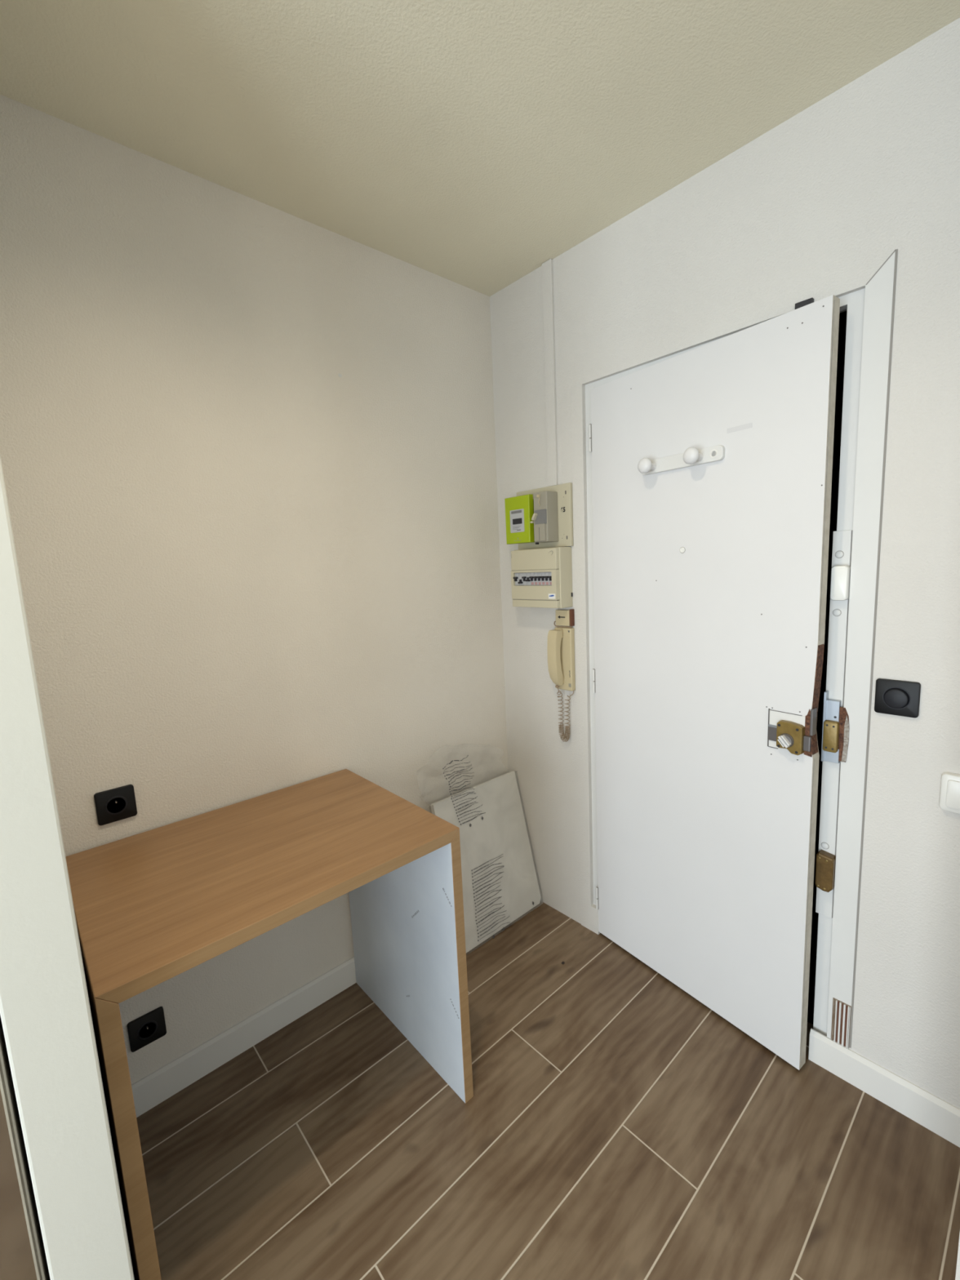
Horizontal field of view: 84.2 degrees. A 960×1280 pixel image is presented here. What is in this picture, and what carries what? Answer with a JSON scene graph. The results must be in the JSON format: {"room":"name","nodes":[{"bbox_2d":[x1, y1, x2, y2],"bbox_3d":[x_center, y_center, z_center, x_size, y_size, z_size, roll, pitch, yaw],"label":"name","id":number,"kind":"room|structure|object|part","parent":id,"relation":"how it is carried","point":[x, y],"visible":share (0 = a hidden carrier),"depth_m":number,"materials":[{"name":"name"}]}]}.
{"room":"apartment entryway","nodes":[
{"label":"apartment entryway","id":0,"kind":"room"},
{"bbox_2d":[0,456,134,1279],"bbox_3d":[-0.868,0.110,0.960,0.094,2.520,0.700,-10,11,-41],"label":"door frame","id":1,"kind":"structure","parent":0,"point":[46,1015],"depth_m":0.75,"materials":[{"name":"paint"}]},
{"bbox_2d":[0,94,507,1084],"bbox_3d":[-1.607,0.161,0.835,4.500,2.520,0.101,-10,11,-41],"label":"wall","id":2,"kind":"structure","parent":0,"point":[247,445],"depth_m":1.53,"materials":[{"name":"paint"}]},
{"bbox_2d":[93,784,137,825],"bbox_3d":[-0.947,0.430,1.382,0.086,0.086,0.017,-10,11,-41],"label":"wall socket","id":3,"kind":"object","parent":2,"relation":"attached to","point":[119,803],"visible":1,"depth_m":1.38,"materials":[{"name":"black plastic"}]},
{"bbox_2d":[126,1006,166,1052],"bbox_3d":[-0.920,1.080,1.470,0.086,0.086,0.017,-10,11,-41],"label":"wall socket","id":4,"kind":"object","parent":2,"relation":"attached to","point":[144,1030],"visible":1,"depth_m":1.47,"materials":[{"name":"black plastic"}]},
{"bbox_2d":[131,956,356,1117],"bbox_3d":[-0.426,1.182,1.930,1.556,0.094,0.012,-10,11,-41],"label":"baseboard","id":5,"kind":"structure","parent":2,"relation":"attached to","point":[166,1082],"depth_m":1.64,"materials":[{"name":"paint"}]},
{"bbox_2d":[0,0,959,296],"bbox_3d":[-0.513,-1.004,-0.587,4.740,0.080,3.500,-10,11,-41],"label":"ceiling","id":6,"kind":"structure","parent":0,"point":[473,144],"depth_m":1.19,"materials":[{"name":"paint"}]},
{"bbox_2d":[127,900,959,1279],"bbox_3d":[-0.116,1.511,0.020,5.500,0.060,3.500,-10,11,-41],"label":"floor","id":7,"kind":"structure","parent":0,"point":[615,1125],"depth_m":1.33,"materials":[{"name":"brown wood"}]},
{"bbox_2d":[0,1015,50,1279],"bbox_3d":[-1.151,0.437,0.774,0.628,1.950,0.602,-10,11,-41],"label":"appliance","id":8,"kind":"object","parent":7,"relation":"on","point":[22,1250],"visible":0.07,"depth_m":0.81,"materials":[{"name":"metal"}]},
{"bbox_3d":[-0.960,0.419,0.554,0.622,1.850,0.022,-10,11,-41],"label":"door panel","id":9,"kind":"part","parent":8,"relation":"part of","materials":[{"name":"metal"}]},
{"bbox_2d":[65,768,473,1279],"bbox_3d":[-0.524,0.905,1.395,0.773,0.797,0.605,-10,11,-41],"label":"desk","id":10,"kind":"object","parent":7,"relation":"on","point":[153,906],"visible":0.97,"depth_m":1.29,"materials":[{"name":"brown wood"}]},
{"bbox_3d":[-0.800,0.952,1.151,0.030,0.796,0.605,-10,11,-41],"label":"panel","id":11,"kind":"part","parent":10,"relation":"part of","materials":[{"name":"brown wood"}]},
{"bbox_3d":[-0.249,0.859,1.640,0.030,0.796,0.605,-10,11,-41],"label":"panel","id":12,"kind":"part","parent":10,"relation":"part of","materials":[{"name":"white wood"}]},
{"bbox_2d":[430,755,541,952],"bbox_3d":[0.007,0.790,2.143,0.537,0.774,0.184,-10,11,-41],"label":"panel","id":13,"kind":"object","parent":7,"relation":"on","point":[500,882],"visible":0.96,"depth_m":2.17,"materials":[{"name":"white plastic"}]},
{"bbox_2d":[442,755,485,825],"bbox_3d":[-0.071,0.600,2.117,0.202,0.254,0.042,-10,11,-41],"label":"print","id":14,"kind":"object","parent":13,"relation":"attached to","point":[468,806],"depth_m":2.13,"materials":[{"name":"grey"}]},
{"bbox_2d":[471,853,508,941],"bbox_3d":[0.045,1.031,2.130,0.212,0.264,0.067,-10,11,-41],"label":"print","id":15,"kind":"object","parent":13,"relation":"attached to","point":[490,874],"depth_m":2.13,"materials":[{"name":"grey"}]},
{"bbox_2d":[489,17,959,1108],"bbox_3d":[0.665,-0.067,1.740,0.120,2.520,1.772,-10,11,-41],"label":"wall","id":16,"kind":"structure","parent":0,"point":[815,204],"depth_m":1.33,"materials":[{"name":"paint"}]},
{"bbox_2d":[504,493,534,544],"bbox_3d":[0.164,-0.467,2.069,0.060,0.178,0.130,-10,11,-41],"label":"meter","id":17,"kind":"object","parent":16,"relation":"attached to","point":[519,510],"visible":0.96,"depth_m":2.04,"materials":[{"name":"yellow plastic"}]},
{"bbox_2d":[511,546,573,608],"bbox_3d":[0.233,-0.237,2.033,0.092,0.223,0.233,-10,11,-41],"label":"box","id":18,"kind":"object","parent":16,"relation":"attached to","point":[542,578],"visible":1,"depth_m":1.98,"materials":[{"name":"beige plastic"}]},
{"bbox_2d":[516,482,573,550],"bbox_3d":[0.244,-0.467,2.034,0.016,0.226,0.268,-10,11,-41],"label":"board","id":19,"kind":"object","parent":16,"relation":"attached to","point":[565,504],"visible":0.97,"depth_m":1.96,"materials":[{"name":"beige plastic"}]},
{"bbox_2d":[529,490,558,544],"bbox_3d":[0.234,-0.452,1.975,0.083,0.188,0.078,-10,11,-41],"label":"main breaker","id":20,"kind":"object","parent":19,"relation":"attached to","point":[544,518],"visible":1,"depth_m":1.95,"materials":[{"name":"beige plastic"}]},
{"bbox_3d":[0.201,-0.454,1.959,0.014,0.026,0.019,-10,11,-41],"label":"lever","id":21,"kind":"part","parent":20,"relation":"part of","materials":[{"name":"beige plastic"}]},
{"bbox_3d":[0.223,-0.453,1.951,0.006,0.051,0.054,-10,11,-41],"label":"switch panel","id":22,"kind":"part","parent":20,"relation":"part of","materials":[{"name":"grey plastic"}]},
{"bbox_2d":[542,258,558,486],"bbox_3d":[0.255,-0.958,1.933,0.011,0.771,0.043,-10,11,-41],"label":"trim","id":23,"kind":"structure","parent":16,"relation":"attached to","point":[547,267],"depth_m":1.92,"materials":[{"name":"paint"}]},
{"bbox_2d":[546,626,575,742],"bbox_3d":[0.314,0.178,2.034,0.074,0.450,0.082,-10,11,-41],"label":"intercom","id":24,"kind":"object","parent":16,"relation":"attached to","point":[561,641],"visible":1,"depth_m":2.01,"materials":[{"name":"plastic"}]},
{"bbox_3d":[0.326,0.289,2.050,0.042,0.224,0.072,-10,11,-41],"label":"curly cord","id":25,"kind":"part","parent":24,"relation":"part of","materials":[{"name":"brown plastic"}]},
{"bbox_2d":[553,608,574,627],"bbox_3d":[0.319,-0.083,2.018,0.023,0.070,0.085,-10,11,-41],"label":"block","id":26,"kind":"object","parent":16,"relation":"attached to","point":[565,618],"visible":1,"depth_m":2.00,"materials":[{"name":"plastic"}]},
{"bbox_2d":[588,294,839,1070],"bbox_3d":[0.639,0.179,1.664,0.076,2.033,0.750,-8,10,-35],"label":"door","id":27,"kind":"structure","parent":16,"relation":"in","point":[710,579],"depth_m":1.56,"materials":[{"name":"paint"}]},
{"bbox_2d":[637,444,724,475],"bbox_3d":[0.571,-0.526,1.558,0.068,0.045,0.272,-8,10,-35],"label":"coat rack","id":28,"kind":"object","parent":27,"relation":"attached to","point":[691,456],"visible":1,"depth_m":1.56,"materials":[{"name":"paint"}]},
{"bbox_3d":[0.513,-0.533,1.627,0.056,0.045,0.045,-8,10,-35],"label":"knob","id":29,"kind":"part","parent":28,"relation":"part of","materials":[{"name":"paint"}]},
{"bbox_3d":[0.604,-0.520,1.501,0.056,0.045,0.045,-8,10,-35],"label":"knob","id":30,"kind":"part","parent":28,"relation":"part of","materials":[{"name":"paint"}]},
{"bbox_2d":[709,448,717,458],"bbox_3d":[0.652,-0.519,1.481,0.002,0.025,0.025,-8,10,-35],"label":"screw","id":31,"kind":"object","parent":28,"relation":"attached to","point":[713,452],"depth_m":1.48,"materials":[{"name":"paint"}]},
{"bbox_3d":[0.861,0.211,1.371,0.024,0.070,0.006,-8,10,-35],"label":"edge plate","id":32,"kind":"part","parent":27,"relation":"part of","materials":[{"name":"grey metal"}]},
{"bbox_2d":[570,248,897,1048],"bbox_3d":[0.712,0.135,1.709,0.141,2.125,0.922,-10,11,-41],"label":"trim","id":33,"kind":"structure","parent":16,"relation":"attached to","point":[856,540],"depth_m":1.39,"materials":[{"name":"paint"}]},
{"bbox_3d":[0.413,0.134,2.005,0.053,2.073,0.084,-10,11,-41],"label":"casing","id":34,"kind":"part","parent":33,"relation":"part of","materials":[{"name":"paint"}]},
{"bbox_3d":[0.988,1.064,1.498,0.002,0.132,0.010,-10,11,-41],"label":"casing","id":35,"kind":"part","parent":33,"relation":"part of","materials":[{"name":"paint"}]},
{"bbox_3d":[0.933,0.231,1.406,0.027,0.190,0.038,-10,11,-41],"label":"steel plate","id":36,"kind":"part","parent":33,"relation":"part of","materials":[{"name":"grey metal"}]},
{"bbox_3d":[0.957,0.062,1.343,0.002,1.896,0.054,-10,11,-41],"label":"casing","id":37,"kind":"part","parent":33,"relation":"part of","materials":[{"name":"paint"}]},
{"bbox_2d":[808,1028,959,1147],"bbox_3d":[1.080,1.187,1.410,0.013,0.093,0.362,-10,11,-41],"label":"baseboard","id":38,"kind":"structure","parent":16,"relation":"attached to","point":[931,1112],"depth_m":1.40,"materials":[{"name":"paint"}]},
{"bbox_2d":[874,678,920,717],"bbox_3d":[1.008,0.141,1.286,0.021,0.086,0.086,-10,11,-41],"label":"light switch","id":39,"kind":"object","parent":16,"relation":"attached to","point":[893,697],"visible":1,"depth_m":1.28,"materials":[{"name":"black plastic"}]},
{"bbox_3d":[1.005,0.142,1.283,0.012,0.055,0.055,-10,11,-41],"label":"rotary knob","id":40,"kind":"part","parent":39,"relation":"part of","materials":[{"name":"black plastic"}]},
{"bbox_2d":[939,772,959,813],"bbox_3d":[1.110,0.357,1.212,0.020,0.090,0.090,-10,11,-41],"label":"light switch","id":41,"kind":"object","parent":16,"relation":"attached to","point":[949,796],"visible":1,"depth_m":1.23,"materials":[{"name":"white plastic"}]},
{"bbox_2d":[807,311,847,1024],"bbox_3d":[1.082,-0.065,2.030,0.880,2.400,1.014,-10,11,-41],"label":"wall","id":42,"kind":"structure","parent":0,"point":[842,316],"depth_m":2.09,"materials":[{"name":"black"}]},
{"bbox_2d":[955,1233,959,1279],"bbox_3d":[1.027,0.028,0.941,0.420,2.520,0.092,-10,11,-41],"label":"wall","id":43,"kind":"structure","parent":0,"point":[957,1268],"depth_m":0.99,"materials":[{"name":"paint"}]}
]}

